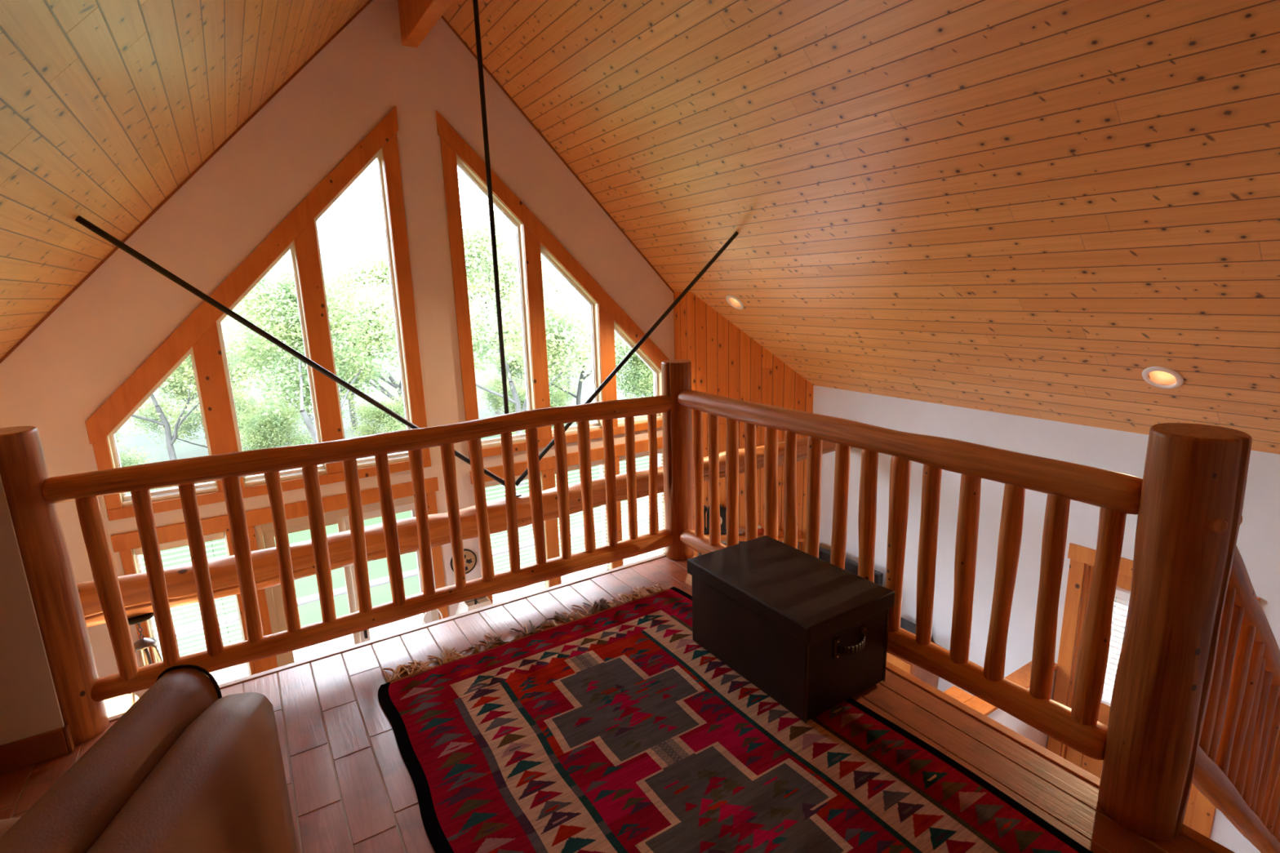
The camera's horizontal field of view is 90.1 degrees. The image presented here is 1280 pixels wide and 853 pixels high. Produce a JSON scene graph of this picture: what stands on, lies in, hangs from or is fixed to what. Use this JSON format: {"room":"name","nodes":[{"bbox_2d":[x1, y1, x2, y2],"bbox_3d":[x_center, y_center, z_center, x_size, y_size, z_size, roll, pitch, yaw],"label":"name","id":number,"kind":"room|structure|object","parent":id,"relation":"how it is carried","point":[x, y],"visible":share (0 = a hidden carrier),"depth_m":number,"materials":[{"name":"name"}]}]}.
{"room":"cabin loft","nodes":[
{"label":"cabin loft","id":0,"kind":"room"},
{"bbox_2d":[0,630,29,745],"bbox_3d":[-2.693,0.395,1.763,1.262,1.731,0.146,-9,15,-31],"label":"wall","id":1,"kind":"structure","parent":0,"point":[13,727],"depth_m":2.15,"materials":[{"name":"beige paint"}]},
{"bbox_2d":[0,474,64,737],"bbox_3d":[-2.089,0.267,2.049,0.090,1.821,0.014,-9,15,-31],"label":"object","id":2,"kind":"structure","parent":1,"relation":"attached to","point":[20,628],"depth_m":2.14,"materials":[{"name":"beige paint"}]},
{"bbox_2d":[0,727,69,774],"bbox_3d":[-2.587,1.197,1.894,1.352,0.099,0.017,-9,15,-31],"label":"baseboard","id":3,"kind":"structure","parent":1,"relation":"attached to","point":[26,752],"depth_m":2.19,"materials":[{"name":"wood"}]},
{"bbox_2d":[62,724,74,753],"bbox_3d":[-2.015,1.101,2.254,0.011,0.099,0.032,-9,15,-31],"label":"baseboard","id":4,"kind":"structure","parent":1,"relation":"attached to","point":[66,729],"depth_m":2.25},
{"bbox_2d":[0,0,368,359],"bbox_3d":[-1.287,-0.937,1.131,3.818,3.831,8.344,-9,15,-31],"label":"ceiling","id":5,"kind":"structure","parent":0,"point":[107,107],"depth_m":2.70,"materials":[{"name":"brown wood"}]},
{"bbox_2d":[75,215,504,485],"bbox_3d":[-1.838,-0.294,3.837,2.093,1.798,0.033,-9,15,-31],"label":"rod","id":6,"kind":"object","parent":5,"relation":"attached to","point":[80,220],"visible":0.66,"depth_m":3.55,"materials":[{"name":"black metal"}]},
{"bbox_2d":[0,0,675,698],"bbox_3d":[-1.828,-0.379,5.848,7.370,6.732,0.160,-9,15,-31],"label":"wall","id":7,"kind":"structure","parent":0,"point":[64,371],"depth_m":4.96,"materials":[{"name":"beige paint"}]},
{"bbox_2d":[92,439,121,510],"bbox_3d":[-3.828,0.379,4.596,0.084,0.611,0.021,-9,15,-31],"label":"trim","id":8,"kind":"structure","parent":7,"relation":"attached to","point":[101,449],"depth_m":4.56,"materials":[{"name":"brown wood"}]},
{"bbox_2d":[119,549,155,663],"bbox_3d":[-3.778,1.760,4.905,0.065,1.737,0.021,-9,15,-31],"label":"trim","id":9,"kind":"structure","parent":7,"relation":"attached to","point":[126,558],"depth_m":4.75,"materials":[{"name":"brown wood"}]},
{"bbox_2d":[106,346,218,506],"bbox_3d":[-3.599,-0.018,4.774,0.597,1.129,0.160,-9,15,-31],"label":"window","id":10,"kind":"structure","parent":7,"relation":"in","point":[206,487],"depth_m":4.79,"materials":[{"name":"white wood"}]},
{"bbox_2d":[0,0,373,363],"bbox_3d":[-3.365,-1.580,4.508,3.525,3.559,0.011,-9,15,-31],"label":"trim","id":11,"kind":"structure","parent":7,"relation":"attached to","point":[357,12],"depth_m":4.54,"materials":[{"name":"wood"}]},
{"bbox_2d":[131,531,251,675],"bbox_3d":[-3.547,1.698,5.152,0.597,1.739,0.160,-9,15,-31],"label":"window","id":12,"kind":"structure","parent":7,"relation":"in","point":[137,566],"depth_m":5.00,"materials":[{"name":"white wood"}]},
{"bbox_2d":[134,531,248,684],"bbox_3d":[-3.528,1.701,5.123,0.562,1.704,0.060,-9,15,-31],"label":"window blind","id":13,"kind":"object","parent":12,"relation":"attached to","point":[181,543],"visible":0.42,"depth_m":5.07,"materials":[{"name":"white"}]},
{"bbox_2d":[192,321,244,491],"bbox_3d":[-3.228,-0.140,4.880,0.172,1.302,0.021,-9,15,-31],"label":"trim","id":14,"kind":"structure","parent":7,"relation":"attached to","point":[206,350],"depth_m":4.85,"materials":[{"name":"brown wood"}]},
{"bbox_2d":[226,530,255,675],"bbox_3d":[-3.235,1.670,5.239,0.026,1.737,0.019,-9,15,-31],"label":"trim","id":15,"kind":"structure","parent":7,"relation":"attached to","point":[228,533],"depth_m":5.18,"materials":[{"name":"brown wood"}]},
{"bbox_2d":[84,106,398,444],"bbox_3d":[-2.931,-1.240,4.849,2.334,2.457,0.025,-9,15,-31],"label":"trim","id":16,"kind":"structure","parent":7,"relation":"attached to","point":[128,395],"depth_m":4.79,"materials":[{"name":"brown wood"}]},
{"bbox_2d":[230,525,277,673],"bbox_3d":[-3.143,1.984,5.361,0.165,2.407,0.021,-9,15,-31],"label":"trim","id":17,"kind":"structure","parent":7,"relation":"attached to","point":[269,663],"depth_m":5.29,"materials":[{"name":"brown wood"}]},
{"bbox_2d":[106,457,431,520],"bbox_3d":[-2.880,0.482,5.225,2.306,0.082,0.029,-9,15,-31],"label":"trim","id":18,"kind":"structure","parent":7,"relation":"attached to","point":[126,512],"depth_m":5.09,"materials":[{"name":"brown wood"}]},
{"bbox_2d":[216,240,326,487],"bbox_3d":[-2.960,-0.501,5.090,0.597,1.899,0.160,-9,15,-31],"label":"window","id":19,"kind":"structure","parent":7,"relation":"in","point":[259,479],"depth_m":5.11,"materials":[{"name":"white wood"}]},
{"bbox_2d":[110,476,438,552],"bbox_3d":[-2.861,0.694,5.281,2.360,0.127,0.027,-9,15,-31],"label":"trim","id":20,"kind":"structure","parent":7,"relation":"attached to","point":[174,532],"depth_m":5.14,"materials":[{"name":"brown wood"}]},
{"bbox_2d":[293,218,343,474],"bbox_3d":[-2.596,-0.615,5.194,0.157,2.057,0.021,-9,15,-31],"label":"trim","id":21,"kind":"structure","parent":7,"relation":"attached to","point":[305,243],"depth_m":5.15,"materials":[{"name":"brown wood"}]},
{"bbox_2d":[253,495,438,666],"bbox_3d":[-2.541,1.854,5.817,1.359,2.394,0.130,-9,15,-31],"label":"window frame","id":22,"kind":"structure","parent":7,"relation":"in","point":[340,517],"depth_m":5.54,"materials":[{"name":"beige"}]},
{"bbox_2d":[314,147,412,468],"bbox_3d":[-2.344,-0.962,5.396,0.574,2.631,0.160,-9,15,-31],"label":"window","id":23,"kind":"structure","parent":7,"relation":"in","point":[402,456],"depth_m":5.44,"materials":[{"name":"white wood"}]},
{"bbox_2d":[382,133,430,458],"bbox_3d":[-2.002,-1.012,5.498,0.122,2.830,0.021,-9,15,-31],"label":"trim","id":24,"kind":"structure","parent":7,"relation":"attached to","point":[390,149],"depth_m":5.44,"materials":[{"name":"brown wood"}]},
{"bbox_2d":[397,0,453,48],"bbox_3d":[0.288,-2.658,1.786,0.124,0.510,8.073,-9,15,-31],"label":"beam","id":25,"kind":"structure","parent":7,"relation":"attached to","point":[417,18],"depth_m":4.80,"materials":[{"name":"brown wood"}]},
{"bbox_2d":[425,491,448,619],"bbox_3d":[-1.890,1.776,6.130,0.085,2.407,0.021,-9,15,-31],"label":"trim","id":26,"kind":"structure","parent":7,"relation":"attached to","point":[431,501],"depth_m":6.01,"materials":[{"name":"brown wood"}]},
{"bbox_2d":[440,137,479,453],"bbox_3d":[-1.599,-1.079,5.746,0.122,2.830,0.021,-9,15,-31],"label":"trim","id":27,"kind":"structure","parent":7,"relation":"attached to","point":[449,161],"depth_m":5.68,"materials":[{"name":"brown wood"}]},
{"bbox_2d":[449,548,476,573],"bbox_3d":[-1.700,1.303,6.155,0.256,0.256,0.026,-9,15,-31],"label":"plaque","id":28,"kind":"object","parent":7,"relation":"attached to","point":[470,558],"visible":0.58,"depth_m":6.17,"materials":[{"name":"brown wood"}]},
{"bbox_2d":[486,595,493,604],"bbox_3d":[-1.519,1.386,6.292,0.078,1.737,0.021,-9,15,-31],"label":"trim","id":29,"kind":"structure","parent":7,"relation":"attached to","point":[490,597],"depth_m":6.37,"materials":[{"name":"brown wood"}]},
{"bbox_2d":[456,154,534,448],"bbox_3d":[-1.352,-1.127,6.005,0.574,2.631,0.160,-9,15,-31],"label":"window","id":30,"kind":"structure","parent":7,"relation":"in","point":[495,442],"depth_m":6.11,"materials":[{"name":"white wood"}]},
{"bbox_2d":[484,474,546,604],"bbox_3d":[-1.256,1.325,6.518,0.581,1.704,0.060,-9,15,-31],"label":"window blind","id":31,"kind":"object","parent":7,"relation":"attached to","point":[490,483],"visible":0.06,"depth_m":6.46,"materials":[{"name":"white"}]},
{"bbox_2d":[522,224,551,439],"bbox_3d":[-0.987,-0.882,6.182,0.157,2.057,0.021,-9,15,-31],"label":"trim","id":32,"kind":"structure","parent":7,"relation":"attached to","point":[531,244],"depth_m":6.15,"materials":[{"name":"brown wood"}]},
{"bbox_2d":[540,471,548,589],"bbox_3d":[-1.275,1.321,6.546,0.616,1.739,0.160,-9,15,-31],"label":"window","id":33,"kind":"structure","parent":7,"relation":"in","point":[546,584],"depth_m":6.65,"materials":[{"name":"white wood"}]},
{"bbox_2d":[541,468,561,586],"bbox_3d":[-0.908,1.285,6.667,0.137,1.737,0.021,-9,15,-31],"label":"trim","id":34,"kind":"structure","parent":7,"relation":"attached to","point":[548,476],"depth_m":6.62,"materials":[{"name":"brown wood"}]},
{"bbox_2d":[435,110,669,370],"bbox_3d":[-0.690,-1.611,6.225,2.334,2.457,0.025,-9,15,-31],"label":"trim","id":35,"kind":"structure","parent":7,"relation":"attached to","point":[445,131],"depth_m":6.06,"materials":[{"name":"brown wood"}]},
{"bbox_2d":[440,15,674,293],"bbox_3d":[-0.730,-2.514,6.026,2.515,2.546,0.011,-9,15,-31],"label":"trim","id":36,"kind":"structure","parent":7,"relation":"attached to","point":[442,16],"depth_m":5.95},
{"bbox_2d":[468,419,662,458],"bbox_3d":[-0.634,0.110,6.604,2.306,0.082,0.029,-9,15,-31],"label":"trim","id":37,"kind":"structure","parent":7,"relation":"attached to","point":[519,446],"depth_m":6.53,"materials":[{"name":"brown wood"}]},
{"bbox_2d":[470,436,662,484],"bbox_3d":[-0.614,0.322,6.660,2.345,0.127,0.027,-9,15,-31],"label":"trim","id":38,"kind":"structure","parent":7,"relation":"attached to","point":[597,454],"depth_m":6.59,"materials":[{"name":"brown wood"}]},
{"bbox_2d":[540,243,602,437],"bbox_3d":[-0.714,-0.873,6.469,0.597,1.899,0.160,-9,15,-31],"label":"window","id":39,"kind":"structure","parent":7,"relation":"in","point":[593,313],"depth_m":6.58,"materials":[{"name":"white wood"}]},
{"bbox_2d":[554,459,608,583],"bbox_3d":[-0.616,1.219,6.912,0.592,1.704,0.060,-9,15,-31],"label":"window blind","id":40,"kind":"object","parent":7,"relation":"attached to","point":[600,462],"visible":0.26,"depth_m":6.88,"materials":[{"name":"white"}]},
{"bbox_2d":[599,464,611,570],"bbox_3d":[-0.634,1.215,6.940,0.627,1.739,0.160,-9,15,-31],"label":"window","id":41,"kind":"structure","parent":7,"relation":"in","point":[609,566],"depth_m":7.08,"materials":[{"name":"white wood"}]},
{"bbox_2d":[597,303,617,427],"bbox_3d":[-0.332,-0.620,6.658,0.172,1.302,0.021,-9,15,-31],"label":"trim","id":42,"kind":"structure","parent":7,"relation":"attached to","point":[606,322],"depth_m":6.62,"materials":[{"name":"brown wood"}]},
{"bbox_2d":[611,456,622,568],"bbox_3d":[-0.262,1.178,7.064,0.137,1.737,0.021,-9,15,-31],"label":"trim","id":43,"kind":"structure","parent":7,"relation":"attached to","point":[618,563],"depth_m":7.04,"materials":[{"name":"brown wood"}]},
{"bbox_2d":[613,321,662,426],"bbox_3d":[-0.053,-0.605,6.951,0.597,1.129,0.160,-9,15,-31],"label":"window","id":44,"kind":"structure","parent":7,"relation":"in","point":[656,371],"depth_m":7.01,"materials":[{"name":"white wood"}]},
{"bbox_2d":[618,448,665,565],"bbox_3d":[0.030,1.112,7.308,0.592,1.704,0.060,-9,15,-31],"label":"window blind","id":45,"kind":"object","parent":7,"relation":"attached to","point":[621,458],"visible":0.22,"depth_m":7.26,"materials":[{"name":"white"}]},
{"bbox_2d":[657,453,665,554],"bbox_3d":[0.012,1.108,7.336,0.627,1.739,0.160,-9,15,-31],"label":"window","id":46,"kind":"structure","parent":7,"relation":"in","point":[660,456],"depth_m":7.47,"materials":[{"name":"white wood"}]},
{"bbox_2d":[0,556,1213,852],"bbox_3d":[-0.144,1.613,0.603,4.239,0.300,5.203,-9,15,-31],"label":"floor","id":47,"kind":"structure","parent":0,"point":[351,788],"depth_m":2.21,"materials":[{"name":"brown wood"}]},
{"bbox_2d":[0,426,109,745],"bbox_3d":[-2.079,0.571,2.228,0.170,1.140,0.174,-9,15,-31],"label":"log post","id":48,"kind":"object","parent":47,"relation":"on","point":[24,471],"visible":0.68,"depth_m":2.19,"materials":[{"name":"wood"}]},
{"bbox_2d":[42,395,673,702],"bbox_3d":[-0.927,0.429,2.932,2.584,0.903,0.120,-9,15,-31],"label":"log railing","id":49,"kind":"object","parent":48,"relation":"attached to","point":[84,488],"visible":0.99,"depth_m":2.71,"materials":[{"name":"wood"}]},
{"bbox_2d":[0,664,298,852],"bbox_3d":[-0.994,1.078,0.403,0.975,0.872,1.795,-4,13,-8],"label":"sofa","id":50,"kind":"object","parent":47,"relation":"on","point":[188,767],"visible":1,"depth_m":1.00,"materials":[{"name":"brown leather"}]},
{"bbox_2d":[108,553,666,722],"bbox_3d":[-1.488,1.040,2.754,4.142,0.034,0.034,-9,15,-31],"label":"trim","id":51,"kind":"structure","parent":47,"relation":"attached to","point":[115,717],"depth_m":3.01,"materials":[{"name":"beige wood"}]},
{"bbox_2d":[661,360,693,559],"bbox_3d":[0.216,0.196,3.625,0.172,1.136,0.176,-9,15,-31],"label":"log post","id":52,"kind":"object","parent":47,"relation":"on","point":[676,375],"visible":0.91,"depth_m":3.55,"materials":[{"name":"wood"}]},
{"bbox_2d":[677,389,1142,759],"bbox_3d":[0.817,0.403,2.691,0.128,0.904,2.118,-9,15,-31],"label":"log railing","id":53,"kind":"object","parent":52,"relation":"attached to","point":[1117,495],"visible":0.8,"depth_m":2.23,"materials":[{"name":"wood"}]},
{"bbox_2d":[377,583,1093,852],"bbox_3d":[0.213,1.141,1.958,1.518,0.018,2.713,-9,15,-31],"label":"rug","id":54,"kind":"object","parent":47,"relation":"on","point":[611,730],"visible":0.93,"depth_m":2.11,"materials":[{"name":"fabric"}]},
{"bbox_2d":[687,535,894,723],"bbox_3d":[0.588,0.784,2.629,0.464,0.383,0.750,-9,15,-31],"label":"trunk","id":55,"kind":"object","parent":54,"relation":"on","point":[810,633],"visible":1,"depth_m":2.43,"materials":[{"name":"leather"}]},
{"bbox_2d":[691,555,1235,852],"bbox_3d":[1.638,1.186,1.659,0.042,0.034,5.178,-9,15,-31],"label":"trim","id":56,"kind":"structure","parent":47,"relation":"attached to","point":[1202,840],"depth_m":2.16,"materials":[{"name":"brown wood"}]},
{"bbox_2d":[1097,422,1252,840],"bbox_3d":[1.438,0.569,1.740,0.204,1.146,0.205,-9,15,-31],"label":"log post","id":57,"kind":"object","parent":47,"relation":"on","point":[1189,517],"visible":1,"depth_m":1.67,"materials":[{"name":"wood"}]},
{"bbox_2d":[1191,545,1279,852],"bbox_3d":[2.735,1.444,2.747,2.861,3.001,0.156,-10,15,-32],"label":"stair railing","id":58,"kind":"object","parent":57,"relation":"attached to","point":[1237,769],"visible":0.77,"depth_m":2.25,"materials":[{"name":"wood"}]},
{"bbox_2d":[673,291,813,556],"bbox_3d":[1.123,0.589,7.104,1.499,4.128,0.201,2,13,15],"label":"wall","id":59,"kind":"structure","parent":0,"point":[726,362],"depth_m":6.84,"materials":[{"name":"brown wood"}]},
{"bbox_2d":[442,0,1279,454],"bbox_3d":[1.943,-1.463,3.117,3.838,3.851,8.344,-9,15,-31],"label":"ceiling","id":60,"kind":"structure","parent":0,"point":[1028,208],"depth_m":3.73,"materials":[{"name":"brown wood"}]},
{"bbox_2d":[515,231,738,486],"bbox_3d":[-0.046,-0.591,4.937,2.093,1.798,0.033,-9,15,-31],"label":"rod","id":61,"kind":"object","parent":60,"relation":"attached to","point":[732,237],"visible":0.87,"depth_m":4.95,"materials":[{"name":"black metal"}]},
{"bbox_2d":[725,294,743,309],"bbox_3d":[0.943,-1.245,6.300,0.187,0.185,0.186,0,12,6],"label":"recessed light","id":62,"kind":"object","parent":60,"relation":"in","point":[732,300],"visible":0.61,"depth_m":6.35,"materials":[{"name":"white"}]},
{"bbox_2d":[1142,366,1183,388],"bbox_3d":[3.142,-0.311,3.828,0.187,0.185,0.186,0,12,6],"label":"recessed light","id":63,"kind":"object","parent":60,"relation":"in","point":[1166,376],"visible":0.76,"depth_m":3.87,"materials":[{"name":"white"}]},
{"bbox_2d":[943,661,1057,748],"bbox_3d":[2.775,2.505,4.997,1.081,1.194,0.312,-9,15,-31],"label":"wall","id":64,"kind":"structure","parent":0,"point":[1021,677],"depth_m":4.80,"materials":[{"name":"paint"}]},
{"bbox_2d":[813,385,1279,852],"bbox_3d":[3.520,1.552,4.712,0.140,3.135,8.094,-9,15,-31],"label":"wall","id":65,"kind":"structure","parent":0,"point":[1258,541],"depth_m":5.27,"materials":[{"name":"grey paint"}]},
{"bbox_2d":[1046,559,1085,756],"bbox_3d":[3.316,2.026,5.016,0.021,2.089,0.098,-9,15,-31],"label":"trim","id":66,"kind":"structure","parent":65,"relation":"attached to","point":[1077,569],"depth_m":4.92,"materials":[{"name":"brown wood"}]},
{"bbox_2d":[1101,586,1130,706],"bbox_3d":[3.563,1.648,4.534,0.060,0.920,0.570,-9,15,-31],"label":"window blind","id":67,"kind":"object","parent":65,"relation":"attached to","point":[1122,597],"visible":0.06,"depth_m":4.65,"materials":[{"name":"white"}]},
{"bbox_2d":[1061,564,1198,828],"bbox_3d":[3.636,2.093,4.670,0.136,2.089,0.839,-9,15,-31],"label":"door","id":68,"kind":"structure","parent":65,"relation":"in","point":[1094,766],"depth_m":4.84,"materials":[{"name":"brown wood"}]},
{"bbox_2d":[1067,542,1260,603],"bbox_3d":[3.533,1.026,4.389,0.025,0.120,1.070,-9,15,-31],"label":"trim","id":69,"kind":"structure","parent":65,"relation":"attached to","point":[1077,553],"depth_m":4.71,"materials":[{"name":"brown wood"}]},
{"bbox_2d":[1191,790,1216,838],"bbox_3d":[3.819,2.182,4.239,0.021,2.089,0.098,-9,15,-31],"label":"trim","id":70,"kind":"structure","parent":65,"relation":"attached to","point":[1204,811],"depth_m":4.33,"materials":[{"name":"brown wood"}]},
{"bbox_3d":[0.451,3.676,3.249,7.430,0.200,8.254,-9,15,-31],"label":"floor","id":71,"kind":"structure","parent":0,"visible":0},
{"bbox_2d":[422,608,443,624],"bbox_3d":[-1.864,2.227,5.896,0.182,1.206,0.180,-9,15,-31],"label":"hoop","id":72,"kind":"object","parent":71,"relation":"on","point":[437,610],"visible":0.19,"depth_m":5.75,"materials":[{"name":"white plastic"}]},
{"bbox_2d":[455,596,492,614],"bbox_3d":[-1.510,2.124,6.044,0.370,1.262,0.370,-9,15,-31],"label":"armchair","id":73,"kind":"object","parent":71,"relation":"on","point":[467,606],"visible":0.08,"depth_m":5.91,"materials":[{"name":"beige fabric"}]},
{"bbox_2d":[693,528,803,555],"bbox_3d":[1.208,1.911,7.250,1.200,1.477,0.233,0,13,7],"label":"fireplace","id":74,"kind":"object","parent":71,"relation":"on","point":[742,538],"visible":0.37,"depth_m":7.02,"materials":[{"name":"wood"}]},
{"bbox_2d":[703,503,726,534],"bbox_3d":[0.846,1.028,7.092,0.316,0.335,0.100,0,13,7],"label":"mantel clock","id":75,"kind":"object","parent":74,"relation":"on","point":[722,510],"visible":0.35,"depth_m":7.06,"materials":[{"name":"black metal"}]},
{"bbox_2d":[738,528,745,534],"bbox_3d":[1.097,1.170,7.106,0.150,0.036,0.148,-9,15,-31],"label":"bowl","id":76,"kind":"object","parent":74,"relation":"on","point":[741,531],"visible":0.44,"depth_m":7.12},
{"bbox_2d":[757,525,764,534],"bbox_3d":[1.320,1.141,7.074,0.104,0.095,0.104,-9,15,-31],"label":"ornament","id":77,"kind":"object","parent":74,"relation":"on","point":[760,531],"visible":0.73,"depth_m":7.04,"materials":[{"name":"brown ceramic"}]},
{"bbox_2d":[886,651,937,688],"bbox_3d":[2.204,2.355,6.522,0.419,0.864,1.605,-9,15,-31],"label":"media cabinet","id":78,"kind":"object","parent":71,"relation":"on","point":[930,678],"visible":0.03,"depth_m":5.84,"materials":[{"name":"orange wood"}]},
{"bbox_2d":[818,546,883,586],"bbox_3d":[2.108,1.620,6.606,0.210,0.540,0.880,-9,15,-31],"label":"television","id":79,"kind":"object","parent":78,"relation":"on","point":[851,566],"visible":0.06,"depth_m":6.48,"materials":[{"name":"black plastic"}]},
{"bbox_2d":[900,617,915,634],"bbox_3d":[2.498,1.943,5.969,0.203,0.160,0.320,-9,15,-31],"label":"speaker","id":80,"kind":"object","parent":78,"relation":"on","point":[905,624],"visible":0.03,"depth_m":5.96},
{"bbox_3d":[-2.639,2.572,0.930,0.120,3.135,8.094,-9,15,-31],"label":"wall","id":81,"kind":"structure","parent":0,"visible":0},
{"bbox_2d":[76,437,852,626],"bbox_3d":[-0.910,0.615,4.619,7.165,0.276,0.245,-9,14,-31],"label":"log beam","id":82,"kind":"structure","parent":81,"relation":"attached to","point":[180,584],"depth_m":3.97,"materials":[{"name":"wood"}]},
{"bbox_2d":[103,692,138,717],"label":"chandelier","id":83,"kind":"object","parent":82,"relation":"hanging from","point":[119,704],"depth_m":3.62,"materials":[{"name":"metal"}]},
{"bbox_2d":[127,612,162,666],"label":"chandelier","id":84,"kind":"object","parent":82,"relation":"hanging from","point":[143,644],"depth_m":3.50,"materials":[{"name":"black metal"}]},
{"bbox_2d":[504,492,521,497],"bbox_3d":[-0.914,0.469,4.588,0.100,0.066,0.080,-9,15,-31],"label":"rod bracket","id":85,"kind":"object","parent":82,"relation":"on","point":[517,495],"visible":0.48,"depth_m":4.58,"materials":[{"name":"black metal"}]},
{"bbox_2d":[472,0,508,413],"bbox_3d":[-0.965,-1.191,4.222,0.030,3.326,0.030,-9,15,-31],"label":"rod","id":86,"kind":"object","parent":85,"relation":"attached to","point":[475,2],"visible":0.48,"depth_m":4.15,"materials":[{"name":"black metal"}]},
{"label":"outside","id":87,"kind":"structure","parent":0,"visible":0},
{"bbox_2d":[114,220,659,661],"bbox_3d":[-21.908,-11.538,42.217,130.000,14.665,85.000,-9,15,-31],"label":"sky","id":88,"kind":"structure","parent":87,"point":[329,233],"depth_m":18.06,"materials":[{"name":"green plant"}]},
{"bbox_2d":[114,422,159,466],"bbox_3d":[-11.269,1.153,12.513,2.810,3.515,2.962,-8,14,-25],"label":"bush","id":89,"kind":"object","parent":88,"relation":"on","point":[128,461],"visible":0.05,"depth_m":13.49,"materials":[{"name":"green plant"}]},
{"bbox_2d":[124,366,290,448],"bbox_3d":[-11.591,-0.401,17.363,3.512,4.394,3.703,-1,12,4],"label":"bush","id":90,"kind":"object","parent":88,"relation":"on","point":[241,402],"visible":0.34,"depth_m":16.43,"materials":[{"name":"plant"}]},
{"bbox_2d":[131,315,290,487],"bbox_3d":[-10.860,-1.576,14.381,5.404,6.760,5.697,-4,13,-12],"label":"oak tree","id":91,"kind":"object","parent":88,"relation":"on","point":[170,440],"visible":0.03,"depth_m":14.05,"materials":[{"name":"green plant"}]},
{"bbox_2d":[221,275,279,392],"bbox_3d":[-13.900,-3.465,20.181,5.982,7.098,5.674,-12,16,-39],"label":"oak tree","id":92,"kind":"object","parent":88,"relation":"on","point":[278,276],"visible":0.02,"depth_m":20.82,"materials":[{"name":"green plant"}]},
{"bbox_2d":[202,398,313,475],"bbox_3d":[-8.146,0.896,14.347,1.994,3.060,2.253,7,15,35],"label":"bush","id":93,"kind":"object","parent":88,"relation":"on","point":[270,432],"visible":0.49,"depth_m":14.15,"materials":[{"name":"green plant"}]},
{"bbox_2d":[221,247,399,443],"bbox_3d":[-7.238,-1.021,13.956,4.191,5.691,3.710,-12,16,-40],"label":"oak tree","id":94,"kind":"object","parent":88,"relation":"on","point":[287,318],"visible":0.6,"depth_m":13.25,"materials":[{"name":"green plant"}]},
{"bbox_2d":[221,258,403,405],"bbox_3d":[-8.166,-1.843,18.048,5.821,5.596,5.451,-4,13,-9],"label":"oak tree","id":95,"kind":"object","parent":88,"relation":"on","point":[393,384],"visible":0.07,"depth_m":17.28,"materials":[{"name":"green plant"}]},
{"bbox_2d":[292,228,390,429],"bbox_3d":[-8.936,-2.836,19.766,6.400,6.337,3.978,9,16,39],"label":"oak tree","id":96,"kind":"object","parent":88,"relation":"on","point":[384,261],"visible":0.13,"depth_m":18.24,"materials":[{"name":"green plant"}]},
{"bbox_2d":[342,390,406,454],"bbox_3d":[-5.966,0.421,16.500,3.049,2.931,2.856,-7,13,-22],"label":"bush","id":97,"kind":"object","parent":88,"relation":"on","point":[394,424],"visible":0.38,"depth_m":16.16,"materials":[{"name":"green plant"}]},
{"bbox_2d":[388,368,480,401],"bbox_3d":[-6.382,-0.627,20.646,3.115,3.198,3.326,-3,13,-8],"label":"bush","id":98,"kind":"object","parent":88,"relation":"on","point":[399,368],"visible":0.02,"depth_m":19.33,"materials":[{"name":"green plant"}]},
{"bbox_2d":[351,177,630,485],"bbox_3d":[-2.801,-2.294,14.859,6.052,7.571,6.380,3,13,21],"label":"oak tree","id":99,"kind":"object","parent":88,"relation":"on","point":[565,325],"visible":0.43,"depth_m":13.66,"materials":[{"name":"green plant"}]},
{"bbox_2d":[465,231,556,413],"bbox_3d":[-4.698,-3.302,21.353,4.732,6.425,4.188,-4,13,-12],"label":"oak tree","id":100,"kind":"object","parent":88,"relation":"on","point":[508,264],"visible":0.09,"depth_m":21.05,"materials":[{"name":"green plant"}]},
{"bbox_2d":[476,336,584,416],"bbox_3d":[-3.524,-1.019,20.026,3.418,4.056,3.242,-4,13,-10],"label":"bush","id":101,"kind":"object","parent":88,"relation":"on","point":[496,400],"visible":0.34,"depth_m":19.78,"materials":[{"name":"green plant"}]},
{"bbox_2d":[498,237,588,391],"bbox_3d":[-3.292,-4.328,25.004,6.400,6.337,3.978,7,15,35],"label":"oak tree","id":102,"kind":"object","parent":88,"relation":"on","point":[549,267],"visible":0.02,"depth_m":25.13,"materials":[{"name":"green plant"}]},
{"bbox_2d":[511,380,577,435],"bbox_3d":[-2.640,0.177,17.231,1.808,2.881,2.909,1,13,12],"label":"bush","id":103,"kind":"object","parent":88,"relation":"on","point":[556,401],"visible":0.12,"depth_m":17.49,"materials":[{"name":"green plant"}]},
{"bbox_2d":[505,297,631,425],"bbox_3d":[-1.521,-2.068,18.285,5.527,5.473,3.435,0,13,7],"label":"oak tree","id":104,"kind":"object","parent":88,"relation":"on","point":[578,395],"visible":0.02,"depth_m":18.46,"materials":[{"name":"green plant"}]},
{"bbox_2d":[563,337,653,399],"bbox_3d":[0.236,-1.059,17.304,3.992,3.837,3.738,4,14,23],"label":"oak tree","id":105,"kind":"object","parent":88,"relation":"on","point":[642,375],"visible":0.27,"depth_m":16.70,"materials":[{"name":"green plant"}]},
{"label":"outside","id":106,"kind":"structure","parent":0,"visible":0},
{"bbox_2d":[212,550,659,684],"bbox_3d":[-2.527,2.772,7.759,11.000,0.120,2.686,-9,15,-31],"label":"deck","id":107,"kind":"object","parent":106,"point":[335,644],"depth_m":8.14,"materials":[{"name":"wood"}]},
{"bbox_2d":[156,501,658,641],"bbox_3d":[-3.216,1.983,8.668,10.800,1.069,0.134,-9,15,-31],"label":"deck railing","id":108,"kind":"object","parent":107,"relation":"on","point":[305,600],"visible":0.06,"depth_m":8.43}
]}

